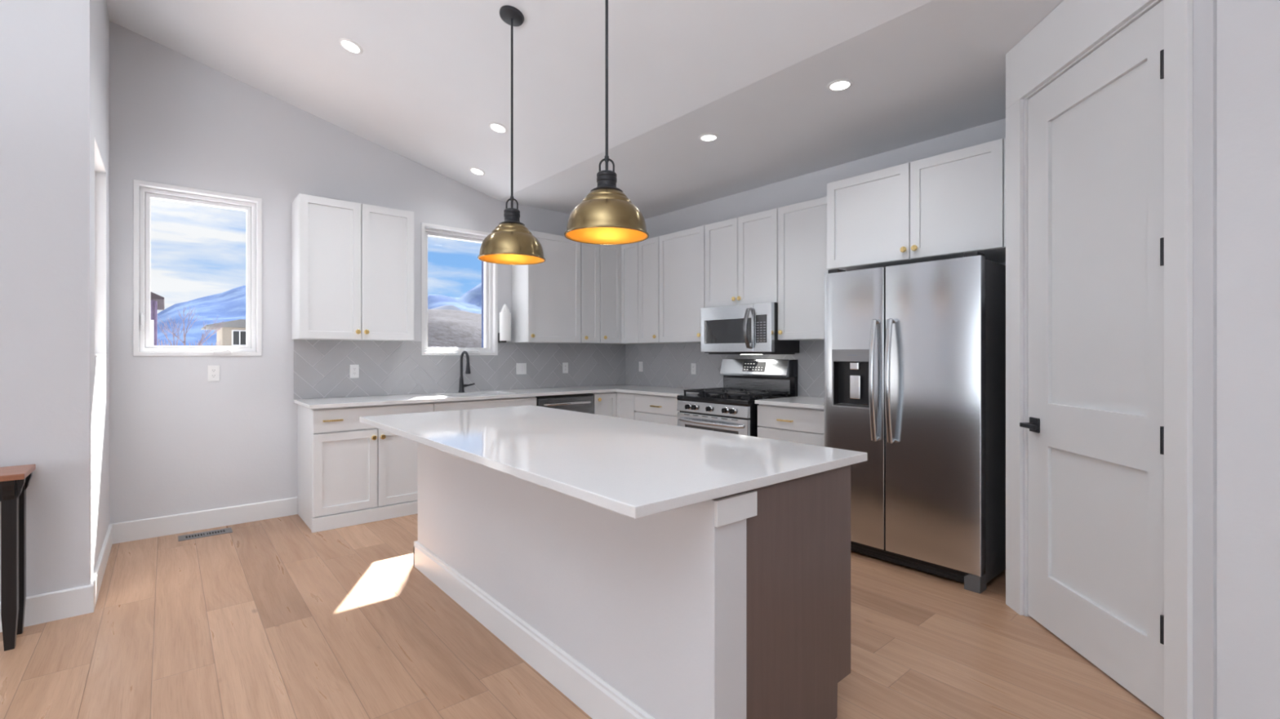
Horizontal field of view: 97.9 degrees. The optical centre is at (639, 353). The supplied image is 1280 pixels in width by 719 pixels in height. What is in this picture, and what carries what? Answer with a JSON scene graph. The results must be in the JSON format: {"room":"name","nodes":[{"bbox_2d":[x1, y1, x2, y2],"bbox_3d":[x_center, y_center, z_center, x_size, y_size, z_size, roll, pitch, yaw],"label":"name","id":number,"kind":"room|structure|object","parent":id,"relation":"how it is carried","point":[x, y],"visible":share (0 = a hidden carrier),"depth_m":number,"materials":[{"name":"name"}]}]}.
{"room":"kitchen","nodes":[
{"label":"kitchen","id":0,"kind":"room"},
{"bbox_2d":[0,0,89,602],"bbox_3d":[-4.834,-1.221,1.061,5.414,5.000,0.160,0,0,-40],"label":"wall","id":1,"kind":"structure","parent":0,"point":[45,44],"depth_m":2.66,"materials":[{"name":"grey paint"}]},
{"bbox_2d":[0,584,93,632],"bbox_3d":[-4.532,1.211,1.204,4.800,0.135,0.015,0,0,-40],"label":"baseboard","id":2,"kind":"structure","parent":1,"relation":"attached to","point":[78,601],"depth_m":2.67,"materials":[{"name":"white wood"}]},
{"bbox_2d":[89,0,109,582],"bbox_3d":[-3.200,-0.671,3.196,0.160,3.900,1.291,0,0,-40],"label":"wall","id":3,"kind":"structure","parent":0,"point":[99,14],"depth_m":3.11,"materials":[{"name":"grey paint"}]},
{"bbox_2d":[94,137,106,356],"bbox_3d":[-3.192,-0.568,3.182,0.165,1.168,0.783,0,0,-40],"label":"window","id":4,"kind":"structure","parent":3,"relation":"in","point":[100,169],"depth_m":3.51,"materials":[{"name":"plastic"}]},
{"bbox_2d":[89,524,112,609],"bbox_3d":[-3.128,1.211,3.247,0.015,0.135,1.276,0,0,-40],"label":"baseboard","id":5,"kind":"structure","parent":3,"relation":"attached to","point":[99,572],"depth_m":3.14,"materials":[{"name":"white wood"}]},
{"bbox_2d":[109,21,623,524],"bbox_3d":[-1.922,-0.546,5.253,4.774,3.651,0.185,0,0,-40],"label":"wall","id":6,"kind":"structure","parent":0,"point":[181,442],"depth_m":4.13,"materials":[{"name":"grey paint"}]},
{"bbox_2d":[133,179,262,355],"bbox_3d":[-3.232,-0.586,4.102,0.733,1.210,0.199,0,0,-40],"label":"window","id":7,"kind":"structure","parent":6,"relation":"in","point":[143,191],"depth_m":4.03,"materials":[{"name":"plastic"}]},
{"bbox_2d":[109,497,297,544],"bbox_3d":[-3.140,1.211,4.085,1.085,0.135,0.015,0,0,-40],"label":"baseboard","id":8,"kind":"structure","parent":6,"relation":"attached to","point":[136,530],"depth_m":4.04,"materials":[{"name":"white wood"}]},
{"bbox_2d":[207,365,219,381],"bbox_3d":[-3.132,0.146,4.095,0.070,0.115,0.009,0,0,-40],"label":"wall outlet","id":9,"kind":"object","parent":6,"relation":"attached to","point":[213,371],"visible":1,"depth_m":4.09,"materials":[{"name":"white plastic"}]},
{"bbox_2d":[291,193,413,341],"bbox_3d":[-2.324,-0.654,4.553,0.840,1.088,0.357,0,0,-40],"label":"upper cabinet","id":10,"kind":"object","parent":6,"relation":"attached to","point":[353,263],"visible":1,"depth_m":4.41,"materials":[{"name":"white wood"}]},
{"bbox_2d":[421,222,497,355],"bbox_3d":[-1.749,-0.586,5.365,0.749,1.210,0.199,0,0,-40],"label":"window","id":11,"kind":"structure","parent":6,"relation":"in","point":[491,270],"depth_m":5.37,"materials":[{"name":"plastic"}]},
{"bbox_2d":[293,339,625,399],"bbox_3d":[-1.460,0.127,5.520,3.384,0.475,0.006,0,0,-40],"label":"backsplash","id":12,"kind":"structure","parent":6,"relation":"attached to","point":[321,367],"depth_m":5.14,"materials":[{"name":"tile"}]},
{"bbox_2d":[349,364,359,377],"bbox_3d":[-2.408,0.151,4.702,0.070,0.115,0.009,0,0,-40],"label":"wall outlet","id":13,"kind":"object","parent":12,"relation":"attached to","point":[353,369],"visible":1,"depth_m":4.70,"materials":[{"name":"white plastic"}]},
{"bbox_2d":[515,363,526,374],"bbox_3d":[-1.217,0.157,5.716,0.116,0.115,0.010,0,0,-40],"label":"wall switch","id":14,"kind":"object","parent":12,"relation":"attached to","point":[521,368],"visible":1,"depth_m":5.71,"materials":[{"name":"white plastic"}]},
{"bbox_2d":[562,362,568,373],"bbox_3d":[-0.811,0.158,6.062,0.070,0.115,0.009,0,0,-40],"label":"wall outlet","id":15,"kind":"object","parent":12,"relation":"attached to","point":[565,365],"visible":1,"depth_m":6.06,"materials":[{"name":"white plastic"}]},
{"bbox_2d":[497,333,506,342],"bbox_3d":[-1.371,-0.261,5.551,0.055,0.310,0.076,0,0,-40],"label":"paper towel holder","id":16,"kind":"object","parent":6,"relation":"attached to","point":[499,341],"visible":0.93,"depth_m":5.56,"materials":[{"name":"black metal"}]},
{"bbox_2d":[499,304,511,341],"bbox_3d":[-1.338,-0.308,5.539,0.114,0.365,0.113,0,0,-40],"label":"paper towel","id":17,"kind":"object","parent":16,"relation":"on","point":[504,315],"visible":1,"depth_m":5.50,"materials":[{"name":"white paper"}]},
{"bbox_2d":[511,230,580,343],"bbox_3d":[-0.948,-0.654,5.725,0.620,1.088,0.357,0,0,-40],"label":"upper cabinet","id":18,"kind":"object","parent":6,"relation":"attached to","point":[546,295],"visible":0.89,"depth_m":5.60,"materials":[{"name":"white wood"}]},
{"bbox_2d":[568,242,599,343],"bbox_3d":[-0.617,-0.654,6.007,0.242,1.088,0.357,0,0,-40],"label":"upper cabinet","id":19,"kind":"object","parent":6,"relation":"attached to","point":[589,253],"visible":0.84,"depth_m":5.90,"materials":[{"name":"white wood"}]},
{"bbox_2d":[481,261,484,347],"bbox_3d":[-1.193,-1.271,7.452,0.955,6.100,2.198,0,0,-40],"label":"window frame","id":20,"kind":"structure","parent":0,"point":[482,262],"depth_m":7.94,"materials":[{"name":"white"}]},
{"bbox_2d":[0,513,1164,718],"bbox_3d":[-0.560,1.339,-0.376,10.059,0.120,10.553,0,0,-40],"label":"floor","id":21,"kind":"structure","parent":0,"point":[277,618],"depth_m":2.44,"materials":[{"name":"brown wood"}]},
{"bbox_2d":[0,464,35,651],"bbox_3d":[-3.184,0.899,2.139,1.150,0.760,0.275,0,0,-40],"label":"console table","id":22,"kind":"object","parent":21,"relation":"on","point":[15,481],"visible":1,"depth_m":2.41,"materials":[{"name":"brown wood"}]},
{"bbox_2d":[177,527,232,541],"bbox_3d":[-3.066,1.276,3.936,0.300,0.005,0.132,0,0,-40],"label":"floor vent","id":23,"kind":"object","parent":21,"relation":"in","point":[225,531],"visible":1,"depth_m":3.93,"materials":[{"name":"silver metal"}]},
{"bbox_2d":[297,402,433,533],"bbox_3d":[-2.196,0.837,4.476,0.868,0.884,0.641,0,0,-40],"label":"base cabinet","id":24,"kind":"object","parent":21,"relation":"on","point":[351,472],"visible":0.85,"depth_m":4.18,"materials":[{"name":"white wood"}]},
{"bbox_2d":[432,394,536,412],"bbox_3d":[-1.505,0.837,5.067,0.950,0.884,0.637,0,0,-40],"label":"base cabinet","id":25,"kind":"object","parent":21,"relation":"on","point":[526,401],"visible":0.06,"depth_m":4.82,"materials":[{"name":"white wood"}]},
{"bbox_2d":[535,393,593,413],"bbox_3d":[-0.875,0.841,5.566,0.640,0.876,0.651,0,0,-40],"label":"dishwasher","id":26,"kind":"object","parent":21,"relation":"on","point":[584,402],"visible":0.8,"depth_m":5.37,"materials":[{"name":"black metal"}]},
{"bbox_2d":[592,391,635,419],"bbox_3d":[-0.222,0.837,5.989,0.888,0.884,0.896,0,0,-40],"label":"base cabinet","id":27,"kind":"object","parent":21,"relation":"on","point":[614,404],"visible":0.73,"depth_m":5.67,"materials":[{"name":"white wood"}]},
{"bbox_2d":[293,384,698,408],"bbox_3d":[-0.953,0.380,4.925,3.382,0.028,1.570,0,0,-40],"label":"countertop","id":28,"kind":"structure","parent":27,"relation":"on","point":[348,402],"depth_m":5.00,"materials":[{"name":"stone"}]},
{"bbox_2d":[458,351,475,392],"bbox_3d":[-1.589,0.170,5.203,0.154,0.390,0.199,0,0,-40],"label":"faucet","id":29,"kind":"object","parent":28,"relation":"on","point":[462,385],"visible":1,"depth_m":5.21,"materials":[{"name":"black metal"}]},
{"bbox_2d":[413,442,850,718],"bbox_3d":[-0.288,0.837,2.688,0.770,0.884,2.410,0,0,-40],"label":"kitchen island","id":30,"kind":"object","parent":21,"relation":"on","point":[737,606],"visible":0.68,"depth_m":1.87,"materials":[{"name":"white wood"}]},
{"bbox_2d":[359,404,867,519],"bbox_3d":[-0.389,0.380,2.630,1.115,0.030,2.475,0,0,-40],"label":"island countertop","id":31,"kind":"structure","parent":30,"relation":"on","point":[633,468],"depth_m":2.02,"materials":[{"name":"stone"}]},
{"bbox_2d":[634,393,679,426],"bbox_3d":[0.383,0.837,5.470,0.641,0.884,0.674,0,0,-40],"label":"base cabinet","id":32,"kind":"object","parent":21,"relation":"on","point":[648,408],"visible":0.27,"depth_m":5.29,"materials":[{"name":"white wood"}]},
{"bbox_2d":[676,359,797,437],"bbox_3d":[0.817,0.666,4.865,0.742,1.226,0.800,0,0,-40],"label":"gas range","id":33,"kind":"object","parent":21,"relation":"on","point":[733,410],"visible":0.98,"depth_m":4.80,"materials":[{"name":"silver metal"}]},
{"bbox_2d":[676,391,794,406],"bbox_3d":[0.825,0.390,4.872,0.624,0.053,0.798,0,0,-40],"label":"cooktop","id":34,"kind":"object","parent":33,"relation":"in","point":[708,399],"depth_m":4.69,"materials":[{"name":"black metal"}]},
{"bbox_2d":[757,404,824,446],"bbox_3d":[1.366,0.837,4.315,0.641,0.884,0.690,0,0,-40],"label":"base cabinet","id":35,"kind":"object","parent":21,"relation":"on","point":[787,424],"visible":0.23,"depth_m":4.14,"materials":[{"name":"white wood"}]},
{"bbox_2d":[755,395,824,409],"bbox_3d":[1.374,0.380,4.304,0.644,0.028,0.712,0,0,-40],"label":"countertop","id":36,"kind":"structure","parent":35,"relation":"on","point":[812,402],"depth_m":4.25,"materials":[{"name":"stone"}]},
{"bbox_2d":[824,251,1005,594],"bbox_3d":[1.797,0.366,3.553,0.916,1.826,0.925,0,0,-40],"label":"refrigerator","id":37,"kind":"object","parent":21,"relation":"on","point":[915,353],"visible":0.94,"depth_m":3.20,"materials":[{"name":"silver metal"}]},
{"bbox_2d":[106,0,1063,219],"bbox_3d":[-0.469,-2.669,-0.483,10.259,2.282,10.473,0,0,-40],"label":"ceiling","id":38,"kind":"structure","parent":0,"point":[429,78],"depth_m":3.48,"materials":[{"name":"white paint"}]},
{"bbox_2d":[337,37,363,54],"bbox_3d":[-1.823,-1.935,3.514,0.138,0.039,0.142,0,0,-36],"label":"recessed light","id":39,"kind":"object","parent":38,"relation":"in","point":[348,45],"visible":1,"depth_m":3.51,"materials":[{"name":"white plastic"}]},
{"bbox_2d":[469,167,484,175],"bbox_3d":[-1.455,-1.627,4.984,0.138,0.039,0.142,0,0,-36],"label":"recessed light","id":40,"kind":"object","parent":38,"relation":"in","point":[476,171],"visible":1,"depth_m":4.98,"materials":[{"name":"white plastic"}]},
{"bbox_2d":[488,122,507,133],"bbox_3d":[-1.061,-1.685,4.165,0.138,0.039,0.142,0,0,-36],"label":"recessed light","id":41,"kind":"object","parent":38,"relation":"in","point":[495,126],"visible":1,"depth_m":4.16,"materials":[{"name":"white plastic"}]},
{"bbox_2d":[477,4,545,265],"bbox_3d":[-0.683,-1.162,2.976,0.354,1.324,0.354,0,0,7],"label":"pendant lamp","id":42,"kind":"object","parent":38,"relation":"hanging from","point":[511,242],"visible":1,"depth_m":2.92,"materials":[{"name":"gold metal"}]},
{"bbox_2d":[564,0,648,244],"bbox_3d":[-0.139,-1.157,2.337,0.354,1.334,0.354,0,0,7],"label":"pendant lamp","id":43,"kind":"object","parent":38,"relation":"hanging from","point":[606,216],"visible":1,"depth_m":2.27,"materials":[{"name":"gold metal"}]},
{"bbox_2d":[698,133,719,141],"bbox_3d":[0.486,-1.524,3.938,0.142,0.006,0.142,0,0,-40],"label":"recessed light","id":44,"kind":"object","parent":38,"relation":"in","point":[708,136],"visible":1,"depth_m":3.93,"materials":[{"name":"white plastic"}]},
{"bbox_2d":[826,79,853,91],"bbox_3d":[1.137,-1.524,3.171,0.142,0.006,0.142,0,0,-40],"label":"recessed light","id":45,"kind":"object","parent":38,"relation":"in","point":[837,85],"visible":1,"depth_m":3.16,"materials":[{"name":"white plastic"}]},
{"bbox_2d":[644,118,1005,396],"bbox_3d":[1.253,-0.175,5.075,0.170,2.907,4.203,0,0,-40],"label":"wall","id":46,"kind":"structure","parent":0,"point":[813,185],"depth_m":4.77,"materials":[{"name":"grey paint"}]},
{"bbox_2d":[598,242,645,344],"bbox_3d":[-0.203,-0.654,6.183,0.610,1.088,0.625,0,0,-40],"label":"upper cabinet","id":47,"kind":"object","parent":46,"relation":"attached to","point":[619,264],"visible":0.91,"depth_m":6.06,"materials":[{"name":"white wood"}]},
{"bbox_2d":[638,236,672,343],"bbox_3d":[0.201,-0.654,5.903,0.357,1.088,0.320,0,0,-40],"label":"upper cabinet","id":48,"kind":"object","parent":46,"relation":"attached to","point":[648,249],"visible":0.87,"depth_m":5.82,"materials":[{"name":"white wood"}]},
{"bbox_2d":[658,225,704,342],"bbox_3d":[0.511,-0.654,5.539,0.357,1.088,0.627,0,0,-40],"label":"upper cabinet","id":49,"kind":"object","parent":46,"relation":"attached to","point":[681,253],"visible":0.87,"depth_m":5.44,"materials":[{"name":"white wood"}]},
{"bbox_2d":[625,340,824,397],"bbox_3d":[0.838,0.127,5.426,0.006,0.475,3.116,0,0,-40],"label":"backsplash","id":50,"kind":"structure","parent":46,"relation":"attached to","point":[664,365],"depth_m":5.77,"materials":[{"name":"tile"}]},
{"bbox_2d":[639,361,643,371],"bbox_3d":[0.009,0.151,6.386,0.010,0.115,0.070,0,0,-40],"label":"wall switch","id":51,"kind":"object","parent":50,"relation":"attached to","point":[641,363],"visible":1,"depth_m":6.37,"materials":[{"name":"white plastic"}]},
{"bbox_2d":[691,363,696,374],"bbox_3d":[0.552,0.158,5.748,0.009,0.115,0.070,0,0,-40],"label":"wall outlet","id":52,"kind":"object","parent":50,"relation":"attached to","point":[693,365],"visible":1,"depth_m":5.74,"materials":[{"name":"white plastic"}]},
{"bbox_2d":[704,208,777,307],"bbox_3d":[0.979,-0.809,4.989,0.357,0.777,0.811,0,0,-40],"label":"upper cabinet","id":53,"kind":"object","parent":46,"relation":"attached to","point":[741,253],"visible":0.86,"depth_m":4.86,"materials":[{"name":"white wood"}]},
{"bbox_2d":[701,302,799,355],"bbox_3d":[0.933,-0.203,4.931,0.484,0.428,0.783,0,0,-40],"label":"microwave","id":54,"kind":"object","parent":53,"relation":"attached to","point":[749,329],"visible":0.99,"depth_m":4.77,"materials":[{"name":"silver metal"}]},
{"bbox_2d":[777,196,828,340],"bbox_3d":[1.444,-0.654,4.443,0.357,1.088,0.614,0,0,-40],"label":"upper cabinet","id":55,"kind":"object","parent":46,"relation":"attached to","point":[802,226],"visible":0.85,"depth_m":4.41,"materials":[{"name":"white wood"}]},
{"bbox_2d":[826,137,1005,271],"bbox_3d":[1.921,-0.894,3.662,0.642,0.608,1.186,0,0,-40],"label":"upper cabinet","id":56,"kind":"object","parent":46,"relation":"attached to","point":[951,205],"visible":0.82,"depth_m":3.44,"materials":[{"name":"white wood"}]},
{"bbox_2d":[1023,0,1216,718],"bbox_3d":[1.897,-0.175,2.293,0.115,2.907,1.106,0,0,5],"label":"wall","id":57,"kind":"structure","parent":0,"point":[1204,11],"depth_m":1.78,"materials":[{"name":"grey paint"}]},
{"bbox_2d":[1019,0,1164,717],"bbox_3d":[1.868,0.017,2.311,0.166,2.523,0.818,0,0,5],"label":"door","id":58,"kind":"structure","parent":57,"relation":"in","point":[1093,424],"depth_m":2.27,"materials":[{"name":"paint"}]},
{"bbox_2d":[1005,0,1192,718],"bbox_3d":[1.833,-0.124,2.329,0.018,2.805,1.032,0,0,5],"label":"trim","id":59,"kind":"structure","parent":57,"relation":"attached to","point":[1073,27],"depth_m":1.90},
{"bbox_2d":[1216,0,1279,718],"bbox_3d":[3.517,-0.175,-0.185,0.120,2.907,5.158,0,0,-40],"label":"wall","id":60,"kind":"structure","parent":0,"point":[1248,31],"depth_m":1.69,"materials":[{"name":"grey paint"}]},
{"label":"outside","id":61,"kind":"structure","parent":0,"visible":0},
{"bbox_3d":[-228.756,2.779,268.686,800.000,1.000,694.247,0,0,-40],"label":"ground","id":62,"kind":"structure","parent":61,"visible":0},
{"bbox_2d":[150,291,164,346],"bbox_3d":[-24.385,-0.921,22.579,7.800,6.400,7.200,0,0,-40],"label":"neighbor house","id":63,"kind":"structure","parent":62,"relation":"on","point":[157,302],"depth_m":22.57,"materials":[{"name":"white paint"}]},
{"bbox_2d":[158,338,177,346],"bbox_3d":[-25.902,0.746,30.457,1.071,3.076,1.248,0,0,7],"label":"bare shrub","id":64,"kind":"object","parent":62,"relation":"on","point":[162,344],"visible":0.02,"depth_m":30.31,"materials":[{"name":"brown plant"}]},
{"bbox_2d":[164,339,186,346],"bbox_3d":[-27.233,0.733,32.645,1.212,3.102,1.140,0,0,-40],"label":"bare shrub","id":65,"kind":"object","parent":62,"relation":"on","point":[175,340],"visible":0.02,"depth_m":32.70,"materials":[{"name":"brown plant"}]},
{"bbox_2d":[157,306,225,346],"bbox_3d":[-28.146,-0.378,35.187,4.090,5.336,1.967,0,0,-14],"label":"bare tree","id":66,"kind":"object","parent":62,"relation":"on","point":[217,330],"visible":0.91,"depth_m":34.95,"materials":[{"name":"brown plant"}]},
{"bbox_2d":[200,319,245,346],"bbox_3d":[-33.676,-0.371,54.463,14.150,5.300,8.600,0,0,-40],"label":"neighbor house","id":67,"kind":"structure","parent":62,"relation":"on","point":[233,333],"depth_m":48.52,"materials":[{"name":"beige paint"}]},
{"bbox_2d":[427,309,481,347],"bbox_3d":[-32.335,-1.839,37.980,120.000,9.618,46.000,0,0,-40],"label":"hillside","id":68,"kind":"structure","parent":62,"relation":"on","point":[446,328],"depth_m":47.86,"materials":[{"name":"grey snow"}]},
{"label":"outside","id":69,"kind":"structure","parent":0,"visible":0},
{"bbox_2d":[431,305,481,314],"bbox_3d":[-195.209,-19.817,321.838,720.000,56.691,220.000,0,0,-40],"label":"foothills","id":70,"kind":"structure","parent":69,"point":[445,307],"depth_m":414.90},
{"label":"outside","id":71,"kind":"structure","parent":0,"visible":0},
{"bbox_2d":[157,282,481,346],"bbox_3d":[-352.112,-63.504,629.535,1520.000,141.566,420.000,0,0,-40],"label":"mountain range","id":72,"kind":"object","parent":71,"point":[228,305],"visible":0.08,"depth_m":546.04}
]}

